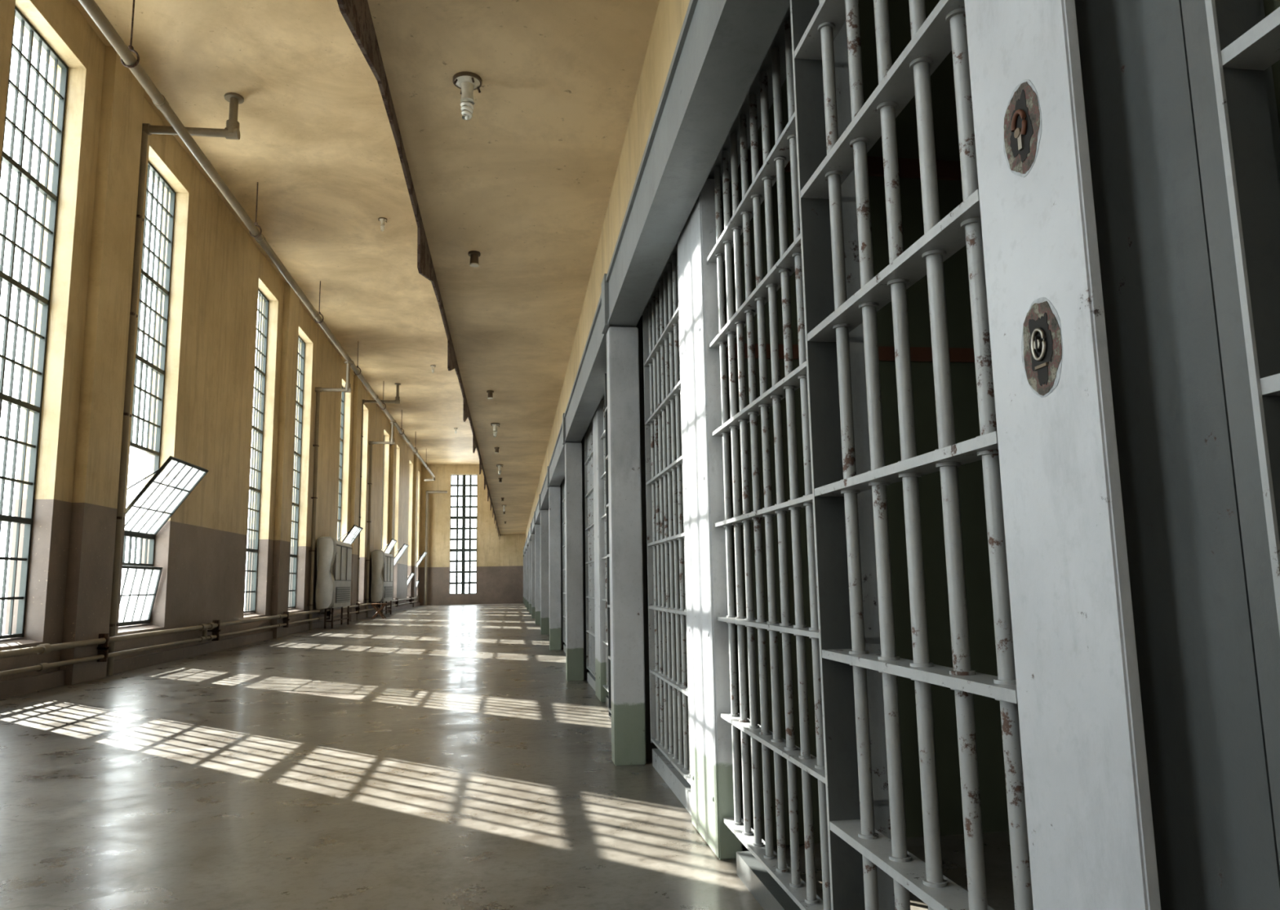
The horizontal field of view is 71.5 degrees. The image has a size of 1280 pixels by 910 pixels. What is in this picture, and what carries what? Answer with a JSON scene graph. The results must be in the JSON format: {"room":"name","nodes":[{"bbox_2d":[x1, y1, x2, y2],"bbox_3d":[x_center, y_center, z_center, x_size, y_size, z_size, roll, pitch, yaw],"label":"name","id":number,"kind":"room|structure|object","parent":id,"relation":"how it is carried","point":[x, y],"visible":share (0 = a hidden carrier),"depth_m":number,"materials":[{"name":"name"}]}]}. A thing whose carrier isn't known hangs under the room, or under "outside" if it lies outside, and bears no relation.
{"room":"prison interior","nodes":[
{"label":"prison interior","id":0,"kind":"room"},
{"bbox_2d":[0,0,422,685],"bbox_3d":[-6.232,0.046,15.187,0.408,6.040,47.360,0,-8,-8],"label":"wall","id":1,"kind":"structure","parent":0,"point":[218,272],"depth_m":10.47,"materials":[{"name":"yellow paint"}]},
{"bbox_2d":[0,5,68,639],"bbox_3d":[-5.173,-1.109,7.264,0.048,5.160,1.176,0,-8,-8],"label":"window","id":2,"kind":"structure","parent":1,"relation":"in","point":[53,196],"depth_m":7.54,"materials":[{"name":"glass"}]},
{"bbox_2d":[118,161,208,626],"bbox_3d":[-5.269,-0.729,9.897,0.606,5.160,1.208,0,-8,-8],"label":"window","id":3,"kind":"structure","parent":1,"relation":"in","point":[149,596],"depth_m":10.09,"materials":[{"name":"glass"}]},
{"bbox_2d":[106,92,244,675],"bbox_3d":[-4.732,-0.858,9.066,1.049,6.040,0.194,0,-8,-8],"label":"drain pipe","id":4,"kind":"object","parent":1,"relation":"attached to","point":[232,131],"visible":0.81,"depth_m":9.06,"materials":[{"name":"metal"}]},
{"bbox_2d":[0,596,417,677],"bbox_3d":[-5.812,2.579,13.652,0.208,0.256,44.480,0,-8,-8],"label":"pipe","id":5,"kind":"object","parent":1,"relation":"attached to","point":[104,639],"visible":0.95,"depth_m":9.16,"materials":[{"name":"metal"}]},
{"bbox_2d":[0,602,420,699],"bbox_3d":[-6.056,2.972,14.785,0.048,0.128,46.880,0,-8,-8],"label":"baseboard","id":6,"kind":"structure","parent":1,"relation":"attached to","point":[22,686],"depth_m":9.87,"materials":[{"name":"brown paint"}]},
{"bbox_2d":[244,288,268,613],"bbox_3d":[-6.139,-0.125,14.004,0.048,5.160,1.176,0,-8,-8],"label":"window","id":7,"kind":"structure","parent":1,"relation":"in","point":[262,371],"depth_m":14.36,"materials":[{"name":"glass"}]},
{"bbox_2d":[288,335,305,608],"bbox_3d":[-6.511,0.253,16.598,0.048,5.160,1.208,0,-8,-8],"label":"window","id":8,"kind":"structure","parent":1,"relation":"in","point":[301,353],"depth_m":17.01,"materials":[{"name":"glass"}]},
{"bbox_2d":[306,361,352,630],"bbox_3d":[-6.119,0.750,17.550,0.711,5.312,0.158,0,-8,-8],"label":"drain pipe","id":9,"kind":"object","parent":1,"relation":"attached to","point":[347,389],"visible":1,"depth_m":17.54,"materials":[{"name":"metal"}]},
{"bbox_2d":[337,386,363,544],"bbox_3d":[-6.842,0.859,20.782,0.580,5.160,1.176,0,-8,-8],"label":"window","id":10,"kind":"structure","parent":1,"relation":"in","point":[343,393],"depth_m":21.25,"materials":[{"name":"glass"}]},
{"bbox_2d":[355,382,400,620],"bbox_3d":[-6.691,1.128,22.679,1.031,6.040,0.158,0,-8,-8],"label":"drain pipe","id":11,"kind":"object","parent":1,"relation":"attached to","point":[397,401],"visible":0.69,"depth_m":22.79,"materials":[{"name":"metal"}]},
{"bbox_2d":[364,422,395,617],"bbox_3d":[-7.074,1.722,24.212,0.711,5.312,0.158,0,-8,-8],"label":"drain pipe","id":12,"kind":"object","parent":1,"relation":"attached to","point":[392,442],"visible":1,"depth_m":24.20,"materials":[{"name":"metal"}]},
{"bbox_2d":[381,435,397,553],"bbox_3d":[-7.835,1.843,27.519,0.524,5.160,1.176,0,-8,-8],"label":"window","id":13,"kind":"structure","parent":1,"relation":"in","point":[392,540],"depth_m":27.89,"materials":[{"name":"glass"}]},
{"bbox_2d":[394,543,408,565],"bbox_3d":[-8.179,2.221,30.117,0.580,5.160,1.208,0,-8,-8],"label":"window","id":14,"kind":"structure","parent":1,"relation":"in","point":[401,552],"depth_m":30.03,"materials":[{"name":"glass"}]},
{"bbox_2d":[407,572,414,585],"bbox_3d":[-8.880,2.826,34.248,0.363,5.160,1.176,0,-8,-8],"label":"window","id":15,"kind":"structure","parent":1,"relation":"in","point":[413,574],"depth_m":34.07,"materials":[{"name":"glass"}]},
{"bbox_2d":[416,551,427,587],"bbox_3d":[-9.145,3.205,36.857,0.580,5.160,1.208,0,-8,-8],"label":"window","id":16,"kind":"structure","parent":1,"relation":"in","point":[424,553],"depth_m":36.82,"materials":[{"name":"glass"}]},
{"bbox_2d":[78,0,435,481],"bbox_3d":[-5.666,-2.583,15.184,0.494,0.857,45.965,0,-8,-8],"label":"ceiling pipe","id":17,"kind":"object","parent":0,"point":[91,6],"depth_m":9.59,"materials":[{"name":"beige metal"}]},
{"bbox_2d":[71,0,479,464],"bbox_3d":[-2.987,-3.048,16.144,7.120,0.240,47.440,0,-8,-8],"label":"ceiling","id":18,"kind":"structure","parent":0,"point":[317,141],"depth_m":11.07,"materials":[{"name":"paint"}]},
{"bbox_2d":[377,217,386,231],"bbox_3d":[-3.700,-3.303,12.772,0.125,0.187,0.125,0,-8,-8],"label":"ceiling lamp","id":19,"kind":"object","parent":18,"relation":"attached to","point":[382,220],"depth_m":12.75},
{"bbox_2d":[430,364,435,373],"bbox_3d":[-4.964,-2.056,21.309,0.125,0.187,0.125,0,-8,-8],"label":"ceiling lamp","id":20,"kind":"object","parent":18,"relation":"attached to","point":[433,366],"depth_m":21.29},
{"bbox_2d":[419,464,525,605],"bbox_3d":[-6.229,3.427,38.774,7.104,6.040,0.304,0,-8,-8],"label":"wall","id":21,"kind":"structure","parent":0,"point":[500,562],"depth_m":38.40,"materials":[{"name":"yellow paint"}]},
{"bbox_2d":[337,0,500,539],"bbox_3d":[-2.825,0.166,15.861,0.016,0.560,46.480,0,-8,-8],"label":"ceiling beam","id":22,"kind":"structure","parent":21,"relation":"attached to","point":[357,15],"depth_m":4.34,"materials":[{"name":"paint"}]},
{"bbox_2d":[448,475,477,594],"bbox_3d":[-7.656,3.424,38.578,1.152,5.160,0.048,0,-8,-8],"label":"window","id":23,"kind":"structure","parent":21,"relation":"in","point":[463,561],"depth_m":38.55,"materials":[{"name":"glass"}]},
{"bbox_2d":[421,600,521,605],"bbox_3d":[-7.189,6.332,38.033,4.240,0.112,0.048,0,-8,-8],"label":"baseboard","id":24,"kind":"structure","parent":21,"relation":"attached to","point":[496,602],"depth_m":38.01,"materials":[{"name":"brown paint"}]},
{"bbox_2d":[0,603,1014,909],"bbox_3d":[-2.875,3.148,15.256,7.120,0.200,47.440,0,-8,-8],"label":"floor","id":25,"kind":"structure","parent":0,"point":[431,757],"depth_m":3.55,"materials":[{"name":"concrete"}]},
{"bbox_2d":[315,536,352,628],"bbox_3d":[-6.367,2.669,18.574,0.357,1.814,2.174,0,-8,-8],"label":"wall heater","id":26,"kind":"object","parent":25,"relation":"on","point":[334,557],"visible":1,"depth_m":17.73,"materials":[{"name":"metal"}]},
{"bbox_2d":[371,603,387,618],"bbox_3d":[-6.714,4.021,22.875,0.352,0.389,0.384,0,-8,-8],"label":"folding stool","id":27,"kind":"object","parent":25,"relation":"on","point":[374,604],"visible":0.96,"depth_m":22.74,"materials":[{"name":"brown wood"}]},
{"bbox_2d":[370,550,393,616],"bbox_3d":[-7.344,3.664,25.393,0.357,1.814,2.174,0,-8,-8],"label":"wall heater","id":28,"kind":"object","parent":25,"relation":"on","point":[382,563],"visible":1,"depth_m":24.45,"materials":[{"name":"metal"}]},
{"bbox_2d":[423,490,447,605],"bbox_3d":[-8.708,3.933,37.863,0.907,4.867,0.134,0,-8,-8],"label":"drain pipe","id":29,"kind":"object","parent":25,"relation":"on","point":[427,491],"visible":1,"depth_m":37.83,"materials":[{"name":"metal"}]},
{"bbox_2d":[524,553,525,604],"bbox_3d":[-4.495,4.899,35.027,0.140,2.000,0.128,0,-8,-8],"label":"pillar","id":30,"kind":"structure","parent":25,"relation":"on","point":[524,553],"depth_m":34.96,"materials":[{"name":"grey metal"}]},
{"bbox_2d":[526,546,528,609],"bbox_3d":[-3.511,3.897,28.161,0.140,2.000,0.128,0,-8,-8],"label":"pillar","id":31,"kind":"structure","parent":25,"relation":"on","point":[527,581],"depth_m":28.10,"materials":[{"name":"grey metal"}]},
{"bbox_2d":[528,541,531,613],"bbox_3d":[-3.019,3.397,24.728,0.140,2.000,0.128,0,-8,-8],"label":"pillar","id":32,"kind":"structure","parent":25,"relation":"on","point":[530,542],"depth_m":24.66,"materials":[{"name":"grey metal"}]},
{"bbox_2d":[531,533,535,618],"bbox_3d":[-2.527,2.896,21.295,0.140,2.000,0.128,0,-8,-8],"label":"pillar","id":33,"kind":"structure","parent":25,"relation":"on","point":[533,536],"depth_m":21.23,"materials":[{"name":"grey metal"}]},
{"bbox_2d":[534,524,540,625],"bbox_3d":[-2.036,2.395,17.862,0.140,2.000,0.128,0,-8,-8],"label":"pillar","id":34,"kind":"structure","parent":25,"relation":"on","point":[537,526],"depth_m":17.80,"materials":[{"name":"grey paint"}]},
{"bbox_2d":[540,510,549,635],"bbox_3d":[-1.544,1.894,14.429,0.140,2.000,0.128,0,-8,-8],"label":"pillar","id":35,"kind":"structure","parent":25,"relation":"on","point":[544,526],"depth_m":14.36,"materials":[{"name":"grey paint"}]},
{"bbox_2d":[548,486,561,650],"bbox_3d":[-1.052,1.393,10.996,0.140,2.000,0.128,0,-8,-8],"label":"pillar","id":36,"kind":"structure","parent":25,"relation":"on","point":[554,492],"depth_m":10.93,"materials":[{"name":"grey paint"}]},
{"bbox_2d":[562,477,565,644],"bbox_3d":[-0.754,1.115,9.740,0.052,1.992,2.480,0,-8,-8],"label":"cell bar grille","id":37,"kind":"object","parent":25,"relation":"on","point":[563,480],"visible":0.07,"depth_m":10.87,"materials":[{"name":"grey metal"}]},
{"bbox_2d":[564,442,583,681],"bbox_3d":[-0.560,0.892,7.563,0.140,2.000,0.128,0,-8,-8],"label":"pillar","id":38,"kind":"structure","parent":25,"relation":"on","point":[573,451],"depth_m":7.50,"materials":[{"name":"grey metal"}]},
{"bbox_2d":[584,397,608,692],"bbox_3d":[-0.263,0.614,6.307,0.052,1.992,2.480,0,-8,-8],"label":"cell bar grille","id":39,"kind":"object","parent":25,"relation":"on","point":[588,457],"visible":0.23,"depth_m":7.19,"materials":[{"name":"grey metal"}]},
{"bbox_2d":[586,671,608,707],"bbox_3d":[-0.183,1.603,5.774,0.056,0.072,3.232,0,-8,-8],"label":"door track","id":40,"kind":"object","parent":25,"relation":"on","point":[590,677],"visible":0.25,"depth_m":6.91,"materials":[{"name":"grey metal"}]},
{"bbox_2d":[606,326,646,765],"bbox_3d":[-0.068,0.391,4.130,0.140,2.000,0.128,0,-8,-8],"label":"pillar","id":41,"kind":"structure","parent":25,"relation":"on","point":[624,493],"depth_m":4.06,"materials":[{"name":"grey paint"}]},
{"bbox_2d":[652,748,801,909],"bbox_3d":[0.309,1.102,2.341,0.056,0.072,3.232,0,-8,-8],"label":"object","id":42,"kind":"object","parent":25,"relation":"on","point":[764,888],"visible":0.58,"depth_m":2.35,"materials":[{"name":"grey metal"}]},
{"bbox_2d":[642,19,895,909],"bbox_3d":[0.229,0.113,2.874,0.052,1.992,2.480,0,-8,-8],"label":"cell bar grille","id":43,"kind":"object","parent":25,"relation":"on","point":[665,535],"visible":0.73,"depth_m":2.27,"materials":[{"name":"grey metal"}]},
{"bbox_2d":[790,0,1160,909],"bbox_3d":[0.384,-0.067,1.200,0.064,1.942,0.784,0,-8,-8],"label":"cell door","id":44,"kind":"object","parent":25,"relation":"on","point":[1066,685],"visible":1,"depth_m":0.99,"materials":[{"name":"grey metal"}]},
{"bbox_2d":[367,0,659,534],"bbox_3d":[-1.097,-0.009,15.930,3.424,0.224,46.880,0,-8,-8],"label":"ceiling","id":45,"kind":"structure","parent":0,"point":[525,183],"depth_m":4.69,"materials":[{"name":"beige paint"}]},
{"bbox_2d":[453,71,481,119],"bbox_3d":[-0.748,-1.539,3.849,0.125,0.187,0.125,0,-8,-8],"label":"ceiling lamp","id":46,"kind":"object","parent":45,"relation":"attached to","point":[468,82],"depth_m":3.83,"materials":[{"name":"white glass"}]},
{"bbox_2d":[468,250,480,267],"bbox_3d":[-1.095,-1.293,5.870,0.080,0.088,0.080,0,-8,-8],"label":"bulb socket","id":47,"kind":"object","parent":45,"relation":"attached to","point":[474,255],"visible":1,"depth_m":5.85,"materials":[{"name":"metal"}]},
{"bbox_2d":[486,390,493,399],"bbox_3d":[-1.695,-0.681,10.063,0.080,0.088,0.080,0,-8,-8],"label":"bulb socket","id":48,"kind":"object","parent":45,"relation":"attached to","point":[490,392],"visible":1,"depth_m":10.04,"materials":[{"name":"metal"}]},
{"bbox_2d":[490,422,499,437],"bbox_3d":[-1.971,-0.335,12.096,0.125,0.187,0.125,0,-8,-8],"label":"ceiling lamp","id":49,"kind":"object","parent":45,"relation":"attached to","point":[495,425],"depth_m":12.08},
{"bbox_2d":[494,447,499,453],"bbox_3d":[-2.291,-0.075,14.217,0.080,0.088,0.080,0,-8,-8],"label":"bulb socket","id":50,"kind":"object","parent":45,"relation":"attached to","point":[496,451],"visible":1,"depth_m":14.20,"materials":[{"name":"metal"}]},
{"bbox_2d":[496,464,502,475],"bbox_3d":[-2.566,0.271,16.251,0.125,0.187,0.125,0,-8,-8],"label":"ceiling lamp","id":51,"kind":"object","parent":45,"relation":"attached to","point":[499,465],"depth_m":16.23,"materials":[{"name":"white glass"}]},
{"bbox_2d":[523,556,524,603],"bbox_3d":[-4.987,5.400,38.460,0.140,2.000,0.128,0,-8,-8],"label":"pillar","id":52,"kind":"structure","parent":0,"point":[523,557],"depth_m":38.39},
{"bbox_2d":[525,550,527,607],"bbox_3d":[-4.003,4.398,31.594,0.140,2.000,0.128,0,-8,-8],"label":"pillar","id":53,"kind":"structure","parent":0,"point":[526,550],"depth_m":31.56,"materials":[{"name":"grey paint"}]},
{"bbox_2d":[592,400,608,702],"bbox_3d":[-0.277,0.669,6.350,0.077,2.088,0.400,0,-8,-8],"label":"pillar","id":54,"kind":"structure","parent":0,"point":[597,418],"depth_m":6.22,"materials":[{"name":"grey metal"}]},
{"bbox_2d":[525,0,689,540],"bbox_3d":[-0.557,0.060,15.998,2.336,6.040,46.880,0,-8,-8],"label":"wall","id":55,"kind":"structure","parent":0,"point":[670,15],"depth_m":4.29,"materials":[{"name":"yellow paint"}]},
{"bbox_2d":[560,481,564,649],"bbox_3d":[-0.965,1.365,11.121,0.084,2.088,0.148,0,-8,-8],"label":"door jamb","id":56,"kind":"object","parent":55,"relation":"attached to","point":[561,486],"depth_m":11.04,"materials":[{"name":"black metal"}]},
{"bbox_2d":[581,435,589,679],"bbox_3d":[-0.473,0.864,7.688,0.084,2.088,0.148,0,-8,-8],"label":"door jamb","id":57,"kind":"object","parent":55,"relation":"attached to","point":[585,671],"depth_m":7.60,"materials":[{"name":"black metal"}]},
{"bbox_2d":[604,373,611,720],"bbox_3d":[-0.108,0.436,4.633,0.064,1.944,0.784,0,-8,-8],"label":"door","id":58,"kind":"structure","parent":55,"relation":"in","point":[605,375],"depth_m":5.00,"materials":[{"name":"grey metal"}]},
{"bbox_2d":[635,315,657,759],"bbox_3d":[0.019,0.363,4.255,0.084,2.088,0.148,0,-8,-8],"label":"door jamb","id":59,"kind":"object","parent":55,"relation":"attached to","point":[649,746],"depth_m":4.17,"materials":[{"name":"black metal"}]},
{"bbox_2d":[523,0,791,556],"bbox_3d":[-1.676,0.938,15.709,0.276,0.252,46.880,0,-8,-8],"label":"header beam","id":60,"kind":"structure","parent":55,"relation":"attached to","point":[722,48],"depth_m":2.64,"materials":[{"name":"grey metal"}]},
{"bbox_2d":[1075,0,1279,909],"bbox_3d":[0.511,-0.138,0.822,0.084,2.088,0.148,0,-8,-8],"label":"wall panel","id":61,"kind":"object","parent":55,"relation":"attached to","point":[1213,821],"depth_m":0.79,"materials":[{"name":"grey metal"}]},
{"bbox_2d":[677,178,742,860],"bbox_3d":[0.215,0.168,2.917,0.077,2.088,0.400,0,-8,-8],"label":"pillar","id":62,"kind":"structure","parent":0,"point":[712,789],"depth_m":2.80,"materials":[{"name":"white paint"}]},
{"bbox_2d":[677,0,1279,848],"bbox_3d":[-0.581,1.902,15.738,1.968,2.320,46.904,0,-8,-8],"label":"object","id":63,"kind":"structure","parent":0,"point":[989,747],"depth_m":2.89,"materials":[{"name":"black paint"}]},
{"bbox_2d":[1180,0,1279,870],"bbox_3d":[0.552,-0.179,0.287,0.043,1.984,0.900,0,-8,-8],"label":"door frame","id":64,"kind":"structure","parent":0,"point":[1229,52],"depth_m":0.70,"materials":[{"name":"grey metal"}]},
{"label":"outside","id":65,"kind":"structure","parent":0,"visible":0},
{"bbox_2d":[0,602,245,635],"bbox_3d":[-11.266,4.678,22.200,112.000,0.001,144.000,0,-8,-8],"label":"ground","id":66,"kind":"structure","parent":65,"point":[131,607],"depth_m":52.78,"materials":[{"name":"white"}]}
]}

